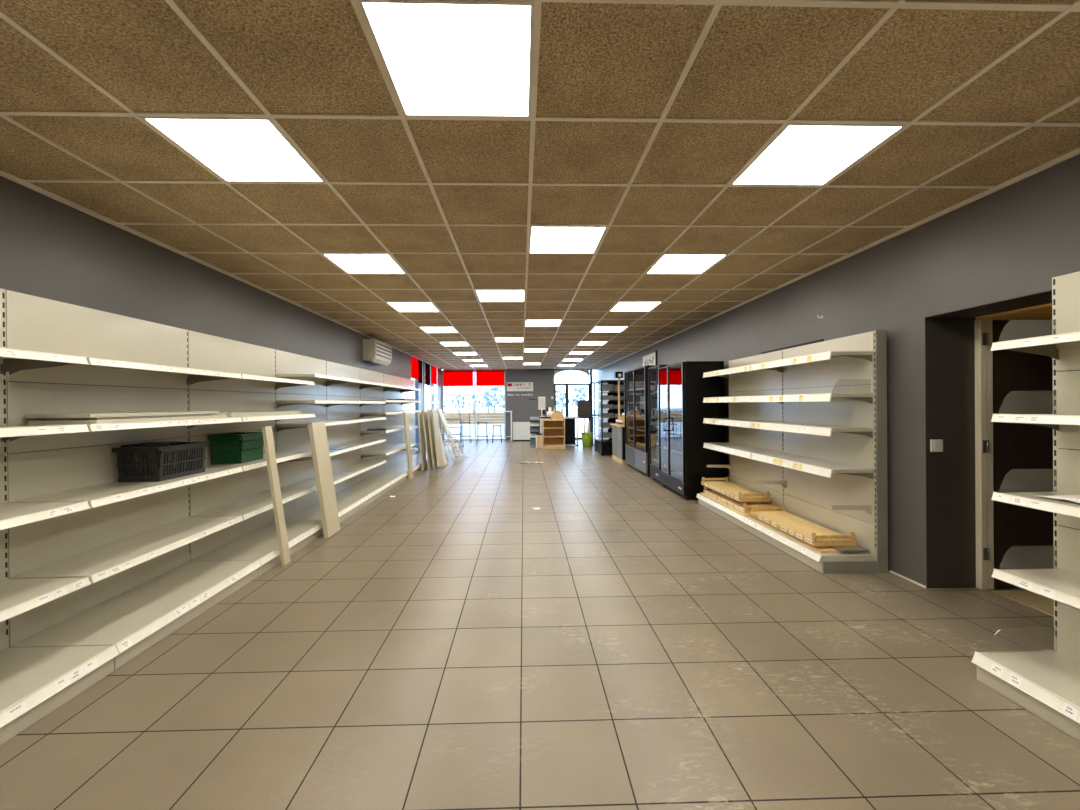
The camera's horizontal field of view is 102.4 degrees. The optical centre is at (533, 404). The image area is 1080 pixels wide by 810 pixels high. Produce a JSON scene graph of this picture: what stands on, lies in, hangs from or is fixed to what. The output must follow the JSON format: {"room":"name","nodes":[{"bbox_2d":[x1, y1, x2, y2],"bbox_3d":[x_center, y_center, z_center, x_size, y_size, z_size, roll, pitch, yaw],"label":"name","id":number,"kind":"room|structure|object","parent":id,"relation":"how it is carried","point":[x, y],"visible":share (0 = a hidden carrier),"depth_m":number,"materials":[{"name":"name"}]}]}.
{"room":"convenience store","nodes":[
{"label":"convenience store","id":0,"kind":"room"},
{"bbox_2d":[0,176,441,453],"bbox_3d":[-3.246,0.027,6.610,0.300,2.732,20.200,0,0,-2],"label":"wall","id":1,"kind":"structure","parent":0,"point":[51,249],"depth_m":3.33,"materials":[{"name":"grey paint"}]},
{"bbox_2d":[363,339,391,365],"bbox_3d":[-3.034,-1.004,8.475,0.247,0.408,0.980,0,0,-2],"label":"air conditioner","id":2,"kind":"object","parent":1,"relation":"attached to","point":[374,351],"visible":1,"depth_m":8.09,"materials":[{"name":"plastic"}]},
{"bbox_2d":[376,341,391,359],"bbox_3d":[-2.917,-1.050,8.478,0.012,0.254,0.940,0,0,-2],"label":"grille","id":3,"kind":"object","parent":2,"relation":"attached to","point":[383,351],"depth_m":8.44,"materials":[{"name":"white paint"}]},
{"bbox_2d":[415,361,437,451],"bbox_3d":[-3.370,-0.011,13.364,0.120,2.622,3.790,0,0,-2],"label":"window","id":4,"kind":"structure","parent":1,"relation":"in","point":[420,395],"depth_m":13.11,"materials":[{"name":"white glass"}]},
{"bbox_2d":[411,356,418,379],"bbox_3d":[-3.280,-1.018,11.984,0.015,0.598,0.830,0,0,-2],"label":"blind","id":5,"kind":"object","parent":4,"relation":"attached to","point":[414,361],"visible":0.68,"depth_m":11.94,"materials":[{"name":"red fabric"}]},
{"bbox_2d":[418,359,421,382],"bbox_3d":[-3.299,-0.979,12.644,0.015,0.678,0.470,0,0,-2],"label":"blind","id":6,"kind":"object","parent":4,"relation":"attached to","point":[419,360],"visible":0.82,"depth_m":12.64,"materials":[{"name":"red fabric"}]},
{"bbox_2d":[425,362,429,384],"bbox_3d":[-3.327,-0.971,13.633,0.015,0.698,0.750,0,0,-2],"label":"blind","id":7,"kind":"object","parent":4,"relation":"attached to","point":[427,365],"visible":0.86,"depth_m":13.60,"materials":[{"name":"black fabric"}]},
{"bbox_2d":[432,365,436,384],"bbox_3d":[-3.358,-1.013,14.683,0.015,0.618,0.850,0,0,-2],"label":"blind","id":8,"kind":"object","parent":4,"relation":"attached to","point":[434,368],"visible":0.86,"depth_m":14.69,"materials":[{"name":"red fabric"}]},
{"bbox_2d":[441,369,597,439],"bbox_3d":[-0.405,-0.017,16.705,6.550,2.732,0.220,0,0,-2],"label":"wall","id":9,"kind":"structure","parent":0,"point":[522,408],"depth_m":16.60,"materials":[{"name":"grey paint"}]},
{"bbox_2d":[442,370,505,440],"bbox_3d":[-2.288,0.024,16.641,2.420,2.680,0.080,0,0,-2],"label":"window","id":10,"kind":"structure","parent":9,"relation":"in","point":[474,371],"depth_m":16.60,"materials":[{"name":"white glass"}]},
{"bbox_2d":[443,370,472,385],"bbox_3d":[-2.875,-1.010,16.552,1.140,0.607,0.024,0,0,-2],"label":"roller blind","id":11,"kind":"object","parent":10,"relation":"attached to","point":[453,377],"visible":1,"depth_m":16.55,"materials":[{"name":"red fabric"}]},
{"bbox_2d":[476,370,503,385],"bbox_3d":[-1.665,-1.020,16.587,1.080,0.607,0.024,0,0,-2],"label":"roller blind","id":12,"kind":"object","parent":10,"relation":"attached to","point":[483,377],"visible":1,"depth_m":16.59,"materials":[{"name":"red fabric"}]},
{"bbox_2d":[507,382,532,390],"bbox_3d":[-0.524,-0.693,16.569,1.005,0.345,0.042,0,0,-2],"label":"wall sign","id":13,"kind":"object","parent":9,"relation":"attached to","point":[511,386],"visible":1,"depth_m":16.56,"materials":[{"name":"white paint"}]},
{"bbox_2d":[554,370,597,438],"bbox_3d":[1.640,-0.015,16.749,1.700,2.693,0.130,0,0,-2],"label":"window","id":14,"kind":"structure","parent":9,"relation":"in","point":[590,372],"depth_m":16.70,"materials":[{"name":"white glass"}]},
{"bbox_2d":[0,439,1079,809],"bbox_3d":[0.419,1.423,6.718,7.800,0.120,20.200,0,0,-2],"label":"floor","id":15,"kind":"structure","parent":0,"point":[618,642],"depth_m":2.15,"materials":[{"name":"tile"}]},
{"bbox_2d":[0,288,119,744],"bbox_3d":[-2.468,0.397,1.638,0.623,2.000,1.249,0,0,-2],"label":"bay","id":16,"kind":"object","parent":15,"relation":"on","point":[34,681],"visible":1,"depth_m":2.09,"materials":[{"name":"beige metal"}]},
{"bbox_2d":[1,288,261,669],"bbox_3d":[-2.504,0.394,2.881,0.623,2.000,1.249,0,0,-2],"label":"bay","id":17,"kind":"object","parent":15,"relation":"on","point":[133,539],"visible":0.89,"depth_m":2.65,"materials":[{"name":"beige metal"}]},
{"bbox_2d":[25,411,226,424],"bbox_3d":[-2.563,0.077,2.878,0.360,0.056,1.100,0,0,-2],"label":"board","id":18,"kind":"object","parent":17,"relation":"on","point":[33,422],"depth_m":2.50,"materials":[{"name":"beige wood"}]},
{"bbox_2d":[112,441,209,481],"bbox_3d":[-2.596,0.380,3.052,0.302,0.249,0.462,0,0,-2],"label":"shopping basket","id":19,"kind":"object","parent":17,"relation":"on","point":[162,455],"visible":1,"depth_m":2.91,"materials":[{"name":"grey plastic"}]},
{"bbox_2d":[186,330,323,575],"bbox_3d":[-2.540,0.392,4.123,0.623,2.000,1.249,0,0,-2],"label":"bay","id":20,"kind":"object","parent":15,"relation":"on","point":[247,493],"visible":0.76,"depth_m":3.97,"materials":[{"name":"beige metal"}]},
{"bbox_2d":[208,432,263,463],"bbox_3d":[-2.632,0.379,3.872,0.277,0.249,0.362,0,0,-2],"label":"plastic crate","id":21,"kind":"object","parent":20,"relation":"on","point":[225,447],"visible":0.9,"depth_m":3.71,"materials":[{"name":"green plastic"}]},
{"bbox_2d":[220,411,300,417],"bbox_3d":[-2.606,0.084,4.037,0.320,0.038,1.100,0,0,-2],"label":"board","id":22,"kind":"object","parent":20,"relation":"on","point":[254,413],"visible":0.64,"depth_m":3.90,"materials":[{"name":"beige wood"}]},
{"bbox_2d":[262,426,290,565],"bbox_3d":[-2.236,0.787,3.774,0.196,1.206,0.099,-1,0,-18],"label":"leaning board","id":23,"kind":"object","parent":15,"relation":"on","point":[267,431],"visible":1,"depth_m":3.75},
{"bbox_2d":[275,350,368,522],"bbox_3d":[-2.575,0.390,5.365,0.623,2.000,1.249,0,0,-2],"label":"bay","id":24,"kind":"object","parent":15,"relation":"on","point":[290,434],"visible":0.6,"depth_m":5.21,"materials":[{"name":"beige metal"}]},
{"bbox_2d":[308,421,340,537],"bbox_3d":[-2.243,0.785,4.659,0.204,1.206,0.300,0,0,-2],"label":"leaning board","id":25,"kind":"object","parent":15,"relation":"on","point":[318,439],"visible":1,"depth_m":4.60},
{"bbox_2d":[324,361,394,504],"bbox_3d":[-2.611,0.387,6.608,0.623,2.000,1.249,0,0,-2],"label":"bay","id":26,"kind":"object","parent":15,"relation":"on","point":[343,434],"visible":0.79,"depth_m":6.56,"materials":[{"name":"beige metal"}]},
{"bbox_2d":[360,368,407,486],"bbox_3d":[-2.647,0.385,7.850,0.623,2.000,1.249,0,0,-2],"label":"bay","id":27,"kind":"object","parent":15,"relation":"on","point":[377,451],"visible":0.71,"depth_m":7.73,"materials":[{"name":"beige metal"}]},
{"bbox_2d":[383,374,421,474],"bbox_3d":[-2.683,0.383,9.093,0.623,2.000,1.249,0,0,-2],"label":"bay","id":28,"kind":"object","parent":15,"relation":"on","point":[394,460],"visible":0.53,"depth_m":9.07,"materials":[{"name":"white metal"}]},
{"bbox_2d":[403,412,413,478],"bbox_3d":[-2.362,0.760,8.172,0.145,1.244,0.250,0,0,-2],"label":"leaning board","id":29,"kind":"object","parent":15,"relation":"on","point":[405,414],"visible":1,"depth_m":8.09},
{"bbox_2d":[401,377,427,465],"bbox_3d":[-2.719,0.380,10.341,0.623,2.000,1.261,0,0,-2],"label":"bay","id":30,"kind":"object","parent":15,"relation":"on","point":[405,382],"visible":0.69,"depth_m":10.40,"materials":[{"name":"white metal"}]},
{"bbox_2d":[417,412,426,469],"bbox_3d":[-2.372,0.758,9.222,0.147,1.243,0.429,0,0,-2],"label":"leaning board","id":31,"kind":"object","parent":15,"relation":"on","point":[419,414],"visible":0.9,"depth_m":9.15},
{"bbox_2d":[422,410,432,468],"bbox_3d":[-2.269,0.747,9.300,0.190,1.263,0.528,0,0,-2],"label":"leaning board","id":32,"kind":"object","parent":15,"relation":"on","point":[424,413],"visible":0.77,"depth_m":9.18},
{"bbox_2d":[426,409,438,467],"bbox_3d":[-2.184,0.735,9.377,0.198,1.286,0.626,0,0,-2],"label":"leaning board","id":33,"kind":"object","parent":15,"relation":"on","point":[429,414],"visible":0.77,"depth_m":9.24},
{"bbox_2d":[431,408,442,466],"bbox_3d":[-2.099,0.721,9.455,0.207,1.313,0.722,0,0,-2],"label":"leaning board","id":34,"kind":"object","parent":15,"relation":"on","point":[435,421],"visible":1,"depth_m":9.36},
{"bbox_2d":[430,410,447,465],"bbox_3d":[-2.165,0.747,9.938,0.320,1.260,0.450,0,0,-2],"label":"leaning board","id":35,"kind":"object","parent":15,"relation":"on","point":[444,457],"visible":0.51,"depth_m":9.98,"materials":[{"name":"white paint"}]},
{"bbox_2d":[436,409,459,458],"bbox_3d":[-2.191,0.738,11.173,0.530,1.272,0.570,0,0,-2],"label":"leaning board","id":36,"kind":"object","parent":15,"relation":"on","point":[440,412],"visible":1,"depth_m":11.05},
{"bbox_2d":[440,418,463,448],"bbox_3d":[-2.587,0.905,13.708,0.676,0.934,0.540,0,0,-2],"label":"trolley","id":37,"kind":"object","parent":15,"relation":"on","point":[460,419],"visible":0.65,"depth_m":13.59,"materials":[{"name":"metal"}]},
{"bbox_2d":[460,413,471,442],"bbox_3d":[-2.440,0.832,15.523,0.380,1.072,0.411,0,0,-2],"label":"bar stool","id":38,"kind":"object","parent":15,"relation":"on","point":[469,421],"visible":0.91,"depth_m":15.37,"materials":[{"name":"white metal"}]},
{"bbox_2d":[441,411,511,441],"bbox_3d":[-2.109,0.801,16.198,2.620,1.125,0.500,0,0,-2],"label":"table","id":39,"kind":"object","parent":15,"relation":"on","point":[444,412],"visible":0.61,"depth_m":16.00,"materials":[{"name":"white paint"}]},
{"bbox_2d":[476,421,487,443],"bbox_3d":[-1.838,0.978,15.505,0.380,0.771,0.380,0,0,-2],"label":"bar stool","id":40,"kind":"object","parent":15,"relation":"on","point":[478,422],"visible":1,"depth_m":15.34,"materials":[{"name":"white plastic"}]},
{"bbox_2d":[513,422,529,440],"bbox_3d":[-0.391,0.999,16.347,0.800,0.700,0.480,0,0,-2],"label":"base cabinet","id":41,"kind":"object","parent":15,"relation":"on","point":[521,430],"visible":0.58,"depth_m":16.11,"materials":[{"name":"paint"}]},
{"bbox_2d":[530,416,539,447],"bbox_3d":[0.030,0.861,13.828,0.300,0.980,0.260,0,0,-2],"label":"rack","id":42,"kind":"object","parent":15,"relation":"on","point":[534,420],"visible":0.87,"depth_m":13.83,"materials":[{"name":"grey metal"}]},
{"bbox_2d":[536,433,541,448],"bbox_3d":[0.166,1.125,13.518,0.190,0.450,0.410,0,0,-2],"label":"box shelf","id":43,"kind":"object","parent":15,"relation":"on","point":[538,435],"visible":1,"depth_m":13.31,"materials":[{"name":"beige wood"}]},
{"bbox_2d":[539,416,550,432],"bbox_3d":[0.550,0.864,14.173,0.740,0.965,0.760,0,0,-2],"label":"countertop","id":44,"kind":"structure","parent":15,"relation":"on","point":[545,417],"depth_m":13.83,"materials":[{"name":"white paint"}]},
{"bbox_2d":[529,397,545,416],"bbox_3d":[0.108,0.063,13.928,0.535,0.643,0.281,0,0,-2],"label":"terminal","id":45,"kind":"object","parent":44,"relation":"on","point":[541,400],"visible":1,"depth_m":13.93,"materials":[{"name":"white paint"}]},
{"bbox_2d":[542,419,564,448],"bbox_3d":[0.614,0.904,13.524,0.694,0.885,0.522,0,0,-2],"label":"display unit","id":46,"kind":"object","parent":15,"relation":"on","point":[553,431],"visible":0.91,"depth_m":13.74,"materials":[{"name":"brown wood"}]},
{"bbox_2d":[551,410,563,419],"bbox_3d":[0.735,0.306,13.502,0.380,0.310,0.350,0,0,-2],"label":"bread box","id":47,"kind":"object","parent":46,"relation":"on","point":[556,415],"visible":1,"depth_m":13.33,"materials":[{"name":"brown wood"}]},
{"bbox_2d":[564,417,593,445],"bbox_3d":[1.468,0.866,14.440,0.990,0.945,0.620,0,0,-2],"label":"desk","id":48,"kind":"object","parent":15,"relation":"on","point":[569,421],"visible":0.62,"depth_m":14.20,"materials":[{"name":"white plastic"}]},
{"bbox_2d":[577,400,591,416],"bbox_3d":[1.680,0.121,14.354,0.480,0.550,0.160,0,0,-2],"label":"monitor","id":49,"kind":"object","parent":48,"relation":"on","point":[584,407],"visible":1,"depth_m":14.33,"materials":[{"name":"black plastic"}]},
{"bbox_2d":[581,432,593,446],"bbox_3d":[1.711,1.112,13.877,0.410,0.450,0.410,0,0,-2],"label":"waste bin","id":50,"kind":"object","parent":15,"relation":"on","point":[587,438],"visible":0.93,"depth_m":13.73,"materials":[{"name":"plastic"}]},
{"bbox_2d":[594,380,623,455],"bbox_3d":[2.134,0.343,11.988,0.772,1.990,1.158,0,0,-2],"label":"metal rack","id":51,"kind":"object","parent":15,"relation":"on","point":[603,446],"visible":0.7,"depth_m":11.87,"materials":[{"name":"black metal"}]},
{"bbox_2d":[600,384,613,390],"bbox_3d":[1.952,-0.451,11.681,0.296,0.190,0.458,0,0,-2],"label":"storage bin","id":52,"kind":"object","parent":51,"relation":"on","point":[605,387],"visible":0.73,"depth_m":11.46,"materials":[{"name":"black plastic"}]},
{"bbox_2d":[610,423,626,463],"bbox_3d":[2.277,0.903,10.331,0.690,0.875,1.080,0,0,-2],"label":"base cabinet","id":53,"kind":"object","parent":15,"relation":"on","point":[618,430],"visible":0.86,"depth_m":10.12,"materials":[{"name":"grey laminate"}]},
{"bbox_2d":[610,423,624,426],"bbox_3d":[2.273,0.483,10.331,0.690,0.035,1.080,0,0,-2],"label":"countertop","id":54,"kind":"structure","parent":53,"relation":"on","point":[618,425],"depth_m":10.15,"materials":[{"name":"brown wood"}]},
{"bbox_2d":[616,378,624,424],"bbox_3d":[2.283,-0.097,10.257,0.566,1.125,0.775,0,0,-2],"label":"tiered stand","id":55,"kind":"object","parent":54,"relation":"on","point":[621,419],"visible":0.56,"depth_m":10.60,"materials":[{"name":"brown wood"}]},
{"bbox_2d":[624,365,656,476],"bbox_3d":[2.348,0.303,8.882,0.602,2.080,1.620,0,0,-2],"label":"fridge","id":56,"kind":"object","parent":15,"relation":"on","point":[636,381],"visible":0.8,"depth_m":9.39,"materials":[{"name":"black metal"}]},
{"bbox_2d":[628,427,644,431],"bbox_3d":[2.363,0.502,8.883,0.495,0.032,1.520,0,0,-2],"label":"shelf","id":57,"kind":"object","parent":56,"relation":"attached to","point":[642,429],"depth_m":9.24,"materials":[{"name":"brown wood"}]},
{"bbox_2d":[628,439,644,445],"bbox_3d":[2.365,0.776,8.883,0.495,0.032,1.520,0,0,-2],"label":"shelf","id":58,"kind":"object","parent":56,"relation":"attached to","point":[639,441],"depth_m":9.24,"materials":[{"name":"brown wood"}]},
{"bbox_2d":[648,365,667,484],"bbox_3d":[2.376,0.335,7.562,0.582,2.020,0.580,0,0,-2],"label":"fridge","id":59,"kind":"object","parent":15,"relation":"on","point":[653,371],"visible":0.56,"depth_m":7.80,"materials":[{"name":"black metal"}]},
{"bbox_2d":[658,361,724,499],"bbox_3d":[2.354,0.365,6.671,0.658,1.965,1.080,0,0,-2],"label":"fridge","id":60,"kind":"object","parent":15,"relation":"on","point":[683,459],"visible":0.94,"depth_m":6.14,"materials":[{"name":"black metal"}]},
{"bbox_2d":[664,447,681,453],"bbox_3d":[2.400,0.706,6.673,0.490,0.032,0.980,0,0,-2],"label":"shelf","id":61,"kind":"object","parent":60,"relation":"attached to","point":[675,449],"depth_m":6.87,"materials":[{"name":"clear glass"}]},
{"bbox_2d":[665,429,681,433],"bbox_3d":[2.398,0.411,6.672,0.490,0.032,0.980,0,0,-2],"label":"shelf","id":62,"kind":"object","parent":60,"relation":"attached to","point":[679,431],"depth_m":6.78,"materials":[{"name":"clear glass"}]},
{"bbox_2d":[664,465,682,474],"bbox_3d":[2.403,1.001,6.674,0.490,0.032,0.980,0,0,-2],"label":"shelf","id":63,"kind":"object","parent":60,"relation":"attached to","point":[673,467],"depth_m":7.16,"materials":[{"name":"clear glass"}]},
{"bbox_2d":[696,350,782,528],"bbox_3d":[2.494,0.374,5.351,0.523,1.950,1.236,0,0,-2],"label":"bay","id":64,"kind":"object","parent":15,"relation":"on","point":[744,471],"visible":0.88,"depth_m":5.23,"materials":[{"name":"beige metal"}]},
{"bbox_2d":[700,493,750,515],"bbox_3d":[2.482,1.204,5.346,0.390,0.015,1.180,0,0,-2],"label":"sheet","id":65,"kind":"object","parent":64,"relation":"on","point":[708,496],"visible":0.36,"depth_m":5.17,"materials":[{"name":"beige wood"}]},
{"bbox_2d":[704,486,776,513],"bbox_3d":[2.493,1.143,5.336,0.366,0.108,1.080,0,0,-2],"label":"wooden tray","id":66,"kind":"object","parent":65,"relation":"on","point":[745,507],"visible":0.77,"depth_m":5.09,"materials":[{"name":"brown wood"}]},
{"bbox_2d":[701,477,770,501],"bbox_3d":[2.473,1.034,5.395,0.361,0.108,1.040,0,0,-2],"label":"wooden tray","id":67,"kind":"object","parent":66,"relation":"on","point":[739,493],"visible":1,"depth_m":5.21,"materials":[{"name":"brown wood"}]},
{"bbox_2d":[742,330,887,573],"bbox_3d":[2.545,0.376,4.109,0.553,1.950,1.262,0,0,-2],"label":"bay","id":68,"kind":"object","parent":15,"relation":"on","point":[833,459],"visible":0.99,"depth_m":3.80,"materials":[{"name":"beige metal"}]},
{"bbox_2d":[761,339,823,353],"bbox_3d":[2.735,-0.615,4.654,0.025,0.024,1.050,0,0,-2],"label":"batten","id":69,"kind":"object","parent":68,"relation":"on","point":[820,340],"visible":0.86,"depth_m":4.54,"materials":[{"name":"black plastic"}]},
{"bbox_2d":[750,517,869,552],"bbox_3d":[2.533,1.199,4.107,0.380,0.030,1.140,0,0,-2],"label":"boards","id":70,"kind":"object","parent":68,"relation":"on","point":[827,549],"visible":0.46,"depth_m":3.63,"materials":[{"name":"brown wood"}]},
{"bbox_2d":[750,505,855,546],"bbox_3d":[2.512,1.130,4.146,0.366,0.108,1.020,0,0,-2],"label":"wooden tray","id":71,"kind":"object","parent":70,"relation":"on","point":[816,535],"visible":1,"depth_m":3.99,"materials":[{"name":"brown wood"}]},
{"bbox_2d":[993,590,1053,616],"bbox_3d":[3.489,1.340,2.924,0.380,0.012,0.400,0,0,-2],"label":"doormat","id":72,"kind":"object","parent":15,"relation":"on","point":[1041,603],"visible":0.41,"depth_m":2.98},
{"bbox_2d":[971,271,1079,740],"bbox_3d":[2.418,0.362,1.534,0.493,1.990,1.261,0,0,-2],"label":"bay","id":73,"kind":"object","parent":15,"relation":"on","point":[1046,683],"visible":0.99,"depth_m":2.07,"materials":[{"name":"beige metal"}]},
{"bbox_2d":[1039,494,1079,502],"bbox_3d":[2.449,0.414,1.922,0.200,0.030,0.260,0,0,-2],"label":"paper sheet","id":74,"kind":"object","parent":73,"relation":"on","point":[1075,498],"visible":1,"depth_m":1.97,"materials":[{"name":"white paper"}]},
{"bbox_2d":[0,0,1079,369],"bbox_3d":[-0.194,-1.352,6.703,6.320,0.024,20.184,0,0,-2],"label":"ceiling","id":75,"kind":"structure","parent":0,"point":[296,56],"depth_m":2.21,"materials":[{"name":"tile"}]},
{"bbox_2d":[140,117,325,182],"bbox_3d":[-1.511,-1.333,2.271,0.576,0.043,0.576,0,0,-2],"label":"ceiling light","id":76,"kind":"object","parent":75,"relation":"attached to","point":[234,149],"visible":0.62,"depth_m":2.22,"materials":[{"name":"white paint"}]},
{"bbox_2d":[323,254,405,273],"bbox_3d":[-1.562,-1.336,4.070,0.576,0.043,0.576,0,0,-2],"label":"ceiling light","id":77,"kind":"object","parent":75,"relation":"attached to","point":[350,263],"visible":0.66,"depth_m":4.05,"materials":[{"name":"white paint"}]},
{"bbox_2d":[386,302,439,311],"bbox_3d":[-1.614,-1.339,5.870,0.576,0.043,0.576,0,0,-2],"label":"ceiling light","id":78,"kind":"object","parent":75,"relation":"attached to","point":[399,306],"visible":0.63,"depth_m":5.84,"materials":[{"name":"white paint"}]},
{"bbox_2d":[420,327,457,332],"bbox_3d":[-1.666,-1.343,7.669,0.576,0.043,0.576,0,0,-2],"label":"ceiling light","id":79,"kind":"object","parent":75,"relation":"attached to","point":[426,329],"visible":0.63,"depth_m":7.64,"materials":[{"name":"white paint"}]},
{"bbox_2d":[358,0,533,117],"bbox_3d":[-0.294,-1.341,1.706,0.576,0.043,0.576,0,0,-2],"label":"ceiling light","id":80,"kind":"object","parent":75,"relation":"attached to","point":[440,58],"visible":0.98,"depth_m":1.64,"materials":[{"name":"white paint"}]},
{"bbox_2d":[439,342,469,345],"bbox_3d":[-1.718,-1.346,9.468,0.576,0.043,0.576,0,0,-2],"label":"ceiling light","id":81,"kind":"object","parent":75,"relation":"attached to","point":[442,343],"visible":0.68,"depth_m":9.41,"materials":[{"name":"white paint"}]},
{"bbox_2d":[475,290,524,301],"bbox_3d":[-0.398,-1.348,5.304,0.576,0.043,0.576,0,0,-2],"label":"ceiling light","id":82,"kind":"object","parent":75,"relation":"attached to","point":[483,295],"visible":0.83,"depth_m":5.28,"materials":[{"name":"white paint"}]},
{"bbox_2d":[495,338,522,341],"bbox_3d":[-0.501,-1.355,8.903,0.576,0.043,0.576,0,0,-2],"label":"ceiling light","id":83,"kind":"object","parent":75,"relation":"attached to","point":[496,339],"visible":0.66,"depth_m":8.89,"materials":[{"name":"white paint"}]},
{"bbox_2d":[524,349,547,351],"bbox_3d":[0.047,-1.363,10.719,0.576,0.043,0.576,0,0,-2],"label":"ceiling light","id":84,"kind":"object","parent":75,"relation":"attached to","point":[525,350],"visible":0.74,"depth_m":10.74,"materials":[{"name":"white paint"}]},
{"bbox_2d":[0,0,1079,369],"bbox_3d":[-0.268,-1.326,6.693,6.070,0.026,19.800,0,0,-2],"label":"grid","id":85,"kind":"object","parent":75,"relation":"attached to","point":[1063,9],"depth_m":2.36,"materials":[{"name":"beige metal"}]},
{"bbox_2d":[525,320,561,326],"bbox_3d":[0.150,-1.356,7.121,0.576,0.043,0.576,0,0,-2],"label":"ceiling light","id":86,"kind":"object","parent":75,"relation":"attached to","point":[528,323],"visible":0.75,"depth_m":7.14,"materials":[{"name":"white paint"}]},
{"bbox_2d":[529,226,606,253],"bbox_3d":[0.254,-1.349,3.522,0.576,0.043,0.576,0,0,-2],"label":"ceiling light","id":87,"kind":"object","parent":75,"relation":"attached to","point":[543,239],"visible":0.76,"depth_m":3.49,"materials":[{"name":"white paint"}]},
{"bbox_2d":[578,342,605,344],"bbox_3d":[1.281,-1.370,9.554,0.576,0.043,0.576,0,0,-2],"label":"ceiling light","id":88,"kind":"object","parent":75,"relation":"attached to","point":[580,343],"visible":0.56,"depth_m":9.56,"materials":[{"name":"white paint"}]},
{"bbox_2d":[590,326,627,331],"bbox_3d":[1.333,-1.367,7.755,0.576,0.043,0.576,0,0,-2],"label":"ceiling light","id":89,"kind":"object","parent":75,"relation":"attached to","point":[595,329],"visible":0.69,"depth_m":7.77,"materials":[{"name":"white paint"}]},
{"bbox_2d":[610,302,661,311],"bbox_3d":[1.385,-1.364,5.956,0.576,0.043,0.576,0,0,-2],"label":"ceiling light","id":90,"kind":"object","parent":75,"relation":"attached to","point":[620,306],"visible":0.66,"depth_m":5.94,"materials":[{"name":"white paint"}]},
{"bbox_2d":[646,254,727,273],"bbox_3d":[1.436,-1.360,4.157,0.576,0.043,0.576,0,0,-2],"label":"ceiling light","id":91,"kind":"object","parent":75,"relation":"attached to","point":[668,263],"visible":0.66,"depth_m":4.12,"materials":[{"name":"white paint"}]},
{"bbox_2d":[731,124,905,185],"bbox_3d":[1.488,-1.357,2.357,0.576,0.043,0.576,0,0,-2],"label":"ceiling light","id":92,"kind":"object","parent":75,"relation":"attached to","point":[800,154],"visible":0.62,"depth_m":2.31,"materials":[{"name":"white paint"}]},
{"bbox_2d":[597,154,1079,587],"bbox_3d":[3.541,-0.029,6.804,1.530,2.732,20.200,0,0,-2],"label":"wall","id":93,"kind":"structure","parent":0,"point":[926,285],"depth_m":3.20,"materials":[{"name":"grey paint"}]},
{"bbox_2d":[643,350,656,365],"bbox_3d":[2.658,-0.992,9.984,0.033,0.400,1.030,0,0,-2],"label":"board","id":94,"kind":"object","parent":93,"relation":"attached to","point":[651,359],"visible":0.84,"depth_m":9.87,"materials":[{"name":"white paper"}]},
{"bbox_2d":[890,570,925,587],"bbox_3d":[2.882,1.343,3.352,0.008,0.014,0.310,0,0,-2],"label":"baseboard","id":95,"kind":"structure","parent":93,"relation":"attached to","point":[895,573],"depth_m":3.34,"materials":[{"name":"white paint"}]},
{"bbox_2d":[930,439,942,451],"bbox_3d":[2.956,0.300,3.185,0.088,0.090,0.016,0,0,-2],"label":"light switch","id":96,"kind":"object","parent":93,"relation":"attached to","point":[935,445],"visible":1,"depth_m":3.18,"materials":[{"name":"white paint"}]},
{"bbox_2d":[974,303,1078,589],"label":"door","id":97,"kind":"structure","parent":93,"relation":"in","point":[1009,457],"depth_m":3.17,"materials":[{"name":"metal"}]},
{"label":"outside","id":98,"kind":"structure","parent":0,"visible":0},
{"bbox_2d":[425,409,597,438],"bbox_3d":[-1.952,1.413,68.375,120.000,0.280,103.200,0,0,-2],"label":"ground","id":99,"kind":"structure","parent":98,"point":[572,412],"depth_m":30.40,"materials":[{"name":"white"}]},
{"bbox_2d":[445,386,460,412],"bbox_3d":[-9.693,-0.440,51.742,1.884,3.652,1.897,0,0,-2],"label":"lattice mast","id":100,"kind":"object","parent":99,"relation":"on","point":[452,386],"visible":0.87,"depth_m":51.59,"materials":[{"name":"metal"}]},
{"bbox_2d":[451,393,464,412],"bbox_3d":[-11.088,-0.232,63.600,2.185,3.203,2.217,0,0,-2],"label":"tree","id":101,"kind":"object","parent":99,"relation":"on","point":[459,395],"visible":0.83,"depth_m":63.47,"materials":[{"name":"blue plant"}]},
{"bbox_2d":[445,412,503,433],"bbox_3d":[-3.280,0.874,20.416,6.600,1.020,0.200,0,0,-2],"label":"fence","id":102,"kind":"object","parent":99,"relation":"on","point":[491,419],"visible":0.23,"depth_m":20.35,"materials":[{"name":"white paint"}]},
{"bbox_2d":[467,394,481,412],"bbox_3d":[-8.142,-0.089,59.767,1.966,2.889,1.797,-1,0,-19],"label":"tree","id":103,"kind":"object","parent":99,"relation":"on","point":[477,395],"visible":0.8,"depth_m":59.61,"materials":[{"name":"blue plant"}]},
{"bbox_2d":[481,390,495,412],"bbox_3d":[-6.851,-0.446,65.762,2.452,3.552,2.410,0,0,-2],"label":"tree","id":104,"kind":"object","parent":99,"relation":"on","point":[486,393],"visible":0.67,"depth_m":65.61,"materials":[{"name":"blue plant"}]},
{"bbox_2d":[484,387,503,412],"bbox_3d":[-5.203,-0.570,57.897,2.748,3.803,2.543,-1,0,-37],"label":"tree","id":105,"kind":"object","parent":99,"relation":"on","point":[494,389],"visible":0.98,"depth_m":57.52,"materials":[{"name":"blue plant"}]},
{"bbox_2d":[556,390,569,412],"bbox_3d":[3.806,-0.413,60.176,2.526,3.339,2.246,0,0,-2],"label":"tree","id":106,"kind":"object","parent":99,"relation":"on","point":[557,391],"visible":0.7,"depth_m":59.87,"materials":[{"name":"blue plant"}]},
{"bbox_2d":[570,387,586,405],"bbox_3d":[6.879,-0.691,64.175,2.808,3.825,2.480,0,0,-2],"label":"tree","id":107,"kind":"object","parent":99,"relation":"on","point":[579,391],"visible":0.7,"depth_m":64.06,"materials":[{"name":"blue plant"}]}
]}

